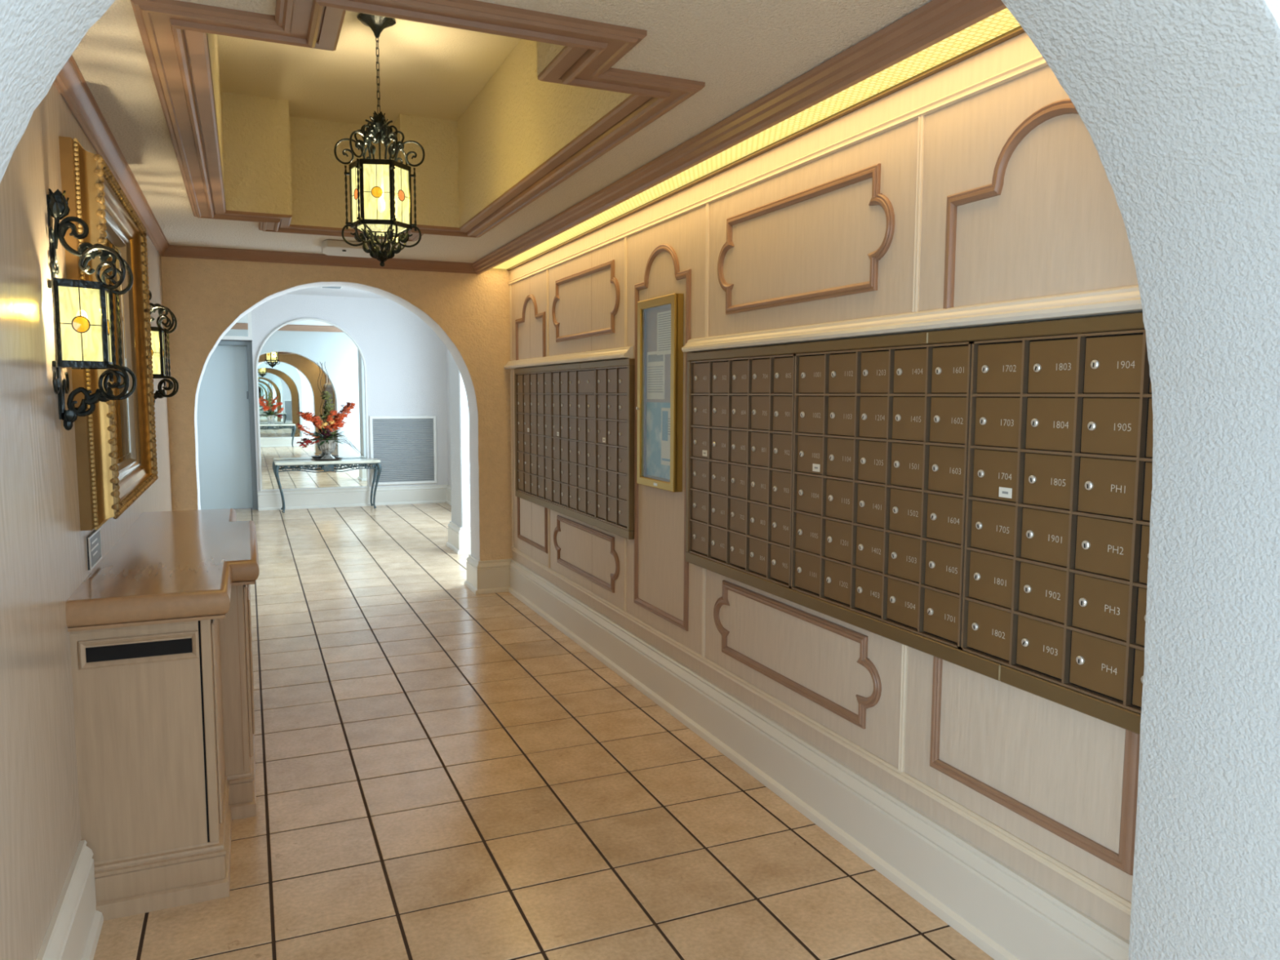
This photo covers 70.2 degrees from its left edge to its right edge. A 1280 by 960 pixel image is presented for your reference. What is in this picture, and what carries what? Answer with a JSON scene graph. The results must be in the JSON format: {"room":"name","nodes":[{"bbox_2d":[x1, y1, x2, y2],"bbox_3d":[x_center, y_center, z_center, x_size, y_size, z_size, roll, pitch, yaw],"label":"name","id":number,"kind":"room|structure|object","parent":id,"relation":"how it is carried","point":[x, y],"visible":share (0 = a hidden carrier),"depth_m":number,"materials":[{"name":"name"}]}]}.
{"room":"apartment mail room","nodes":[
{"label":"apartment mail room","id":0,"kind":"room"},
{"bbox_2d":[0,83,172,959],"bbox_3d":[-2.046,-0.048,3.419,0.120,2.480,5.520,-2,6,-23],"label":"wall","id":1,"kind":"structure","parent":0,"point":[43,554],"depth_m":2.17,"materials":[{"name":"beige paint"}]},
{"bbox_2d":[35,840,103,959],"bbox_3d":[-1.079,1.221,1.681,0.199,0.245,2.035,-2,6,-23],"label":"baseboard","id":2,"kind":"structure","parent":1,"relation":"attached to","point":[73,931],"depth_m":2.36,"materials":[{"name":"white paint"}]},
{"bbox_2d":[46,188,136,431],"bbox_3d":[-1.508,-0.460,2.508,0.191,0.647,0.261,-2,6,-23],"label":"wall sconce","id":3,"kind":"object","parent":1,"relation":"attached to","point":[83,317],"visible":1,"depth_m":2.46,"materials":[{"name":"black metal"}]},
{"bbox_2d":[86,527,102,570],"bbox_3d":[-1.760,0.220,2.940,0.009,0.103,0.230,-2,6,-23],"label":"wall plaque","id":4,"kind":"object","parent":1,"relation":"attached to","point":[93,540],"visible":0.91,"depth_m":2.92,"materials":[{"name":"grey plastic"}]},
{"bbox_2d":[58,136,158,530],"bbox_3d":[-1.907,-0.482,3.340,0.104,1.152,1.391,-2,6,-23],"label":"gilded mirror","id":5,"kind":"object","parent":1,"relation":"attached to","point":[116,454],"visible":0.88,"depth_m":2.93,"materials":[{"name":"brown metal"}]},
{"bbox_2d":[148,289,178,403],"bbox_3d":[-2.232,-0.620,4.181,0.191,0.647,0.261,-2,6,-23],"label":"wall sconce","id":6,"kind":"object","parent":1,"relation":"attached to","point":[158,346],"visible":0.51,"depth_m":4.15,"materials":[{"name":"black metal"}]},
{"bbox_2d":[53,54,476,274],"bbox_3d":[-1.046,-1.265,3.736,2.050,0.070,5.520,-2,6,-23],"label":"trim","id":7,"kind":"structure","parent":1,"relation":"attached to","point":[70,82],"depth_m":4.88,"materials":[{"name":"brown wood"}]},
{"bbox_2d":[225,340,257,502],"bbox_3d":[-5.472,-0.750,11.605,1.250,2.320,0.280,-2,6,-23],"label":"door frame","id":8,"kind":"structure","parent":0,"point":[225,340],"depth_m":11.68,"materials":[{"name":"white paint"}]},
{"bbox_2d":[196,340,257,509],"bbox_3d":[-5.448,-0.681,11.572,1.023,2.150,0.230,-2,6,-23],"label":"door","id":9,"kind":"structure","parent":8,"relation":"in","point":[225,415],"depth_m":11.68,"materials":[{"name":"white paint"}]},
{"bbox_2d":[221,293,448,510],"bbox_3d":[-4.529,-0.988,11.771,4.030,2.770,0.120,-2,6,-23],"label":"wall","id":10,"kind":"structure","parent":0,"point":[405,359],"depth_m":12.15,"materials":[{"name":"white paint"}]},
{"bbox_2d":[255,317,368,492],"bbox_3d":[-4.238,-0.976,11.819,1.352,2.223,0.026,-2,6,-23],"label":"arched mirror","id":11,"kind":"object","parent":10,"relation":"attached to","point":[289,369],"visible":1,"depth_m":11.79,"materials":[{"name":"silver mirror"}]},
{"bbox_2d":[368,415,437,485],"bbox_3d":[-3.193,-0.404,12.326,0.880,0.926,0.024,-2,6,-23],"label":"air vent","id":12,"kind":"object","parent":10,"relation":"in","point":[405,446],"visible":0.95,"depth_m":12.33,"materials":[{"name":"white metal"}]},
{"bbox_2d":[160,256,512,560],"bbox_3d":[-2.238,-0.483,6.478,4.030,2.770,0.300,-2,6,-23],"label":"wall","id":13,"kind":"structure","parent":0,"point":[469,313],"depth_m":6.51,"materials":[{"name":"beige paint"}]},
{"bbox_2d":[286,286,386,298],"bbox_3d":[-3.515,-2.194,9.306,4.030,0.100,6.180,-2,6,-23],"label":"ceiling","id":14,"kind":"structure","parent":0,"point":[344,291],"depth_m":11.39,"materials":[{"name":"white paint"}]},
{"bbox_2d":[320,286,342,288],"bbox_3d":[-3.616,-2.266,10.688,0.240,0.018,0.200,-2,6,-23],"label":"ceiling vent","id":15,"kind":"object","parent":14,"relation":"in","point":[338,287],"visible":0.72,"depth_m":10.70,"materials":[{"name":"white metal"}]},
{"bbox_2d":[445,346,450,485],"bbox_3d":[-1.486,-0.811,9.988,0.140,2.770,5.580,-2,6,-23],"label":"wall","id":16,"kind":"structure","parent":0,"point":[446,348],"depth_m":12.44,"materials":[{"name":"white paint"}]},
{"bbox_2d":[71,0,932,262],"bbox_3d":[-0.930,-1.598,3.754,2.300,0.590,5.520,-2,6,-23],"label":"ceiling","id":17,"kind":"structure","parent":0,"point":[481,114],"depth_m":4.10,"materials":[{"name":"paint"}]},
{"bbox_2d":[321,239,381,257],"bbox_3d":[-1.845,-1.474,5.832,0.370,0.052,0.380,-2,6,-23],"label":"emergency light","id":18,"kind":"object","parent":17,"relation":"attached to","point":[329,246],"visible":0.74,"depth_m":5.70,"materials":[{"name":"grey plastic"}]},
{"bbox_2d":[333,13,425,266],"bbox_3d":[-1.079,-1.393,3.775,0.318,1.003,0.367,2,6,23],"label":"pendant lantern","id":19,"kind":"object","parent":17,"relation":"hanging from","point":[380,189],"visible":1,"depth_m":3.73,"materials":[{"name":"black metal"}]},
{"bbox_2d":[130,0,705,241],"bbox_3d":[-1.077,-1.298,3.780,1.530,0.054,3.470,-2,6,-23],"label":"trim","id":20,"kind":"structure","parent":17,"relation":"attached to","point":[173,33],"depth_m":2.60,"materials":[{"name":"brown wood"}]},
{"bbox_2d":[471,0,1006,274],"bbox_3d":[-0.113,-1.298,4.137,0.066,0.069,5.520,-2,6,-23],"label":"trim","id":21,"kind":"structure","parent":17,"relation":"attached to","point":[936,20],"depth_m":2.81,"materials":[{"name":"brown wood"}]},
{"bbox_2d":[492,7,1025,271],"bbox_3d":[0.021,-1.322,4.192,0.226,0.028,5.520,-2,6,-23],"label":"recessed light","id":22,"kind":"object","parent":17,"relation":"in","point":[1002,26],"visible":0.68,"depth_m":2.99,"materials":[{"name":"beige"}]},
{"bbox_2d":[93,502,994,959],"bbox_3d":[-1.625,1.072,5.186,4.430,0.121,15.780,-2,6,-23],"label":"floor","id":23,"kind":"structure","parent":0,"point":[443,772],"depth_m":3.28,"materials":[{"name":"brown tile"}]},
{"bbox_2d":[65,508,259,920],"bbox_3d":[-1.748,0.697,3.566,0.492,0.930,2.078,-2,6,-23],"label":"sideboard","id":24,"kind":"object","parent":23,"relation":"on","point":[159,629],"visible":0.98,"depth_m":2.65,"materials":[{"name":"brown wood"}]},
{"bbox_2d":[273,457,381,512],"bbox_3d":[-4.019,0.063,11.753,1.294,0.637,0.406,-2,6,-23],"label":"console table","id":25,"kind":"object","parent":23,"relation":"on","point":[328,466],"visible":1,"depth_m":11.63,"materials":[{"name":"beige stone"}]},
{"bbox_2d":[313,457,342,461],"bbox_3d":[-4.013,-0.267,11.724,0.333,0.026,0.333,0,5,-1],"label":"tray","id":26,"kind":"object","parent":25,"relation":"on","point":[336,458],"visible":0.89,"depth_m":11.60,"materials":[{"name":"brown"}]},
{"bbox_2d":[319,440,337,458],"bbox_3d":[-4.013,-0.392,11.713,0.236,0.250,0.236,-2,6,-23],"label":"urn","id":27,"kind":"object","parent":26,"relation":"on","point":[326,448],"visible":0.94,"depth_m":11.65,"materials":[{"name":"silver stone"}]},
{"bbox_2d":[297,362,359,452],"bbox_3d":[-3.955,-0.898,11.632,0.734,1.222,0.434,0,5,1],"label":"flower arrangement","id":28,"kind":"object","parent":27,"relation":"in","point":[327,436],"visible":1,"depth_m":11.64,"materials":[{"name":"orange plant"}]},
{"bbox_2d":[448,351,470,527],"bbox_3d":[-1.441,-0.700,8.815,0.710,2.770,0.460,-2,6,-23],"label":"pier","id":29,"kind":"object","parent":23,"relation":"on","point":[459,409],"visible":0.1,"depth_m":8.57,"materials":[{"name":"grey paint"}]},
{"bbox_2d":[0,0,1279,959],"bbox_3d":[0.073,0.028,1.139,4.030,2.770,0.340,-2,6,-23],"label":"wall","id":30,"kind":"structure","parent":0,"point":[1178,101],"depth_m":1.54,"materials":[{"name":"grey paint"}]},
{"bbox_2d":[503,31,1142,941],"bbox_3d":[0.152,-0.130,4.363,0.172,2.480,5.520,-2,6,-23],"label":"wall","id":31,"kind":"structure","parent":0,"point":[975,192],"depth_m":2.85,"materials":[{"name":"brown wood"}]},
{"bbox_2d":[514,358,635,539],"bbox_3d":[-0.464,-0.249,5.649,0.042,0.927,2.164,-2,6,-23],"label":"mailboxes","id":32,"kind":"object","parent":31,"relation":"attached to","point":[575,422],"visible":1,"depth_m":5.37,"materials":[{"name":"brown metal"}]},
{"bbox_2d":[635,293,684,492],"bbox_3d":[0.086,-0.411,4.335,0.056,0.899,0.426,-2,6,-23],"label":"case","id":33,"kind":"object","parent":31,"relation":"attached to","point":[647,309],"visible":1,"depth_m":4.27,"materials":[{"name":"gold metal"}]},
{"bbox_2d":[646,351,664,399],"bbox_3d":[0.075,-0.505,4.395,0.002,0.230,0.205,-2,6,-23],"label":"notice sheet","id":34,"kind":"object","parent":33,"relation":"attached to","point":[655,363],"visible":1,"depth_m":4.39,"materials":[{"name":"white paper"}]},
{"bbox_2d":[648,365,663,392],"bbox_3d":[0.075,-0.485,4.397,0.001,0.124,0.181,-2,6,-23],"label":"paper notice","id":35,"kind":"object","parent":34,"relation":"attached to","point":[655,373],"depth_m":4.39,"materials":[{"name":"grey paper"}]},
{"bbox_2d":[646,402,670,479],"bbox_3d":[0.101,-0.191,4.364,0.002,0.360,0.343,-2,6,-23],"label":"poster","id":36,"kind":"object","parent":33,"relation":"attached to","point":[655,468],"visible":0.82,"depth_m":4.43,"materials":[{"name":"white paper"}]},
{"bbox_2d":[657,310,671,355],"bbox_3d":[0.124,-0.688,4.259,0.001,0.200,0.210,-2,6,-23],"label":"notice sheet","id":37,"kind":"object","parent":33,"relation":"attached to","point":[664,318],"visible":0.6,"depth_m":4.28,"materials":[{"name":"white paper"}]},
{"bbox_2d":[661,407,670,466],"bbox_3d":[0.134,-0.203,4.276,0.002,0.270,0.162,-2,6,-23],"label":"notice sheet","id":38,"kind":"object","parent":33,"relation":"attached to","point":[665,412],"visible":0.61,"depth_m":4.30,"materials":[{"name":"white paper"}]},
{"bbox_2d":[257,484,1128,959],"bbox_3d":[-1.452,0.739,6.782,2.430,0.245,11.740,-2,6,-23],"label":"baseboard","id":39,"kind":"structure","parent":31,"relation":"attached to","point":[1001,911],"depth_m":3.16,"materials":[{"name":"white paint"}]},
{"bbox_2d":[685,312,1152,734],"bbox_3d":[0.704,0.009,2.951,0.042,0.927,2.427,-2,6,-23],"label":"mailboxes","id":40,"kind":"object","parent":31,"relation":"attached to","point":[978,500],"visible":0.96,"depth_m":2.52,"materials":[{"name":"brown metal"}]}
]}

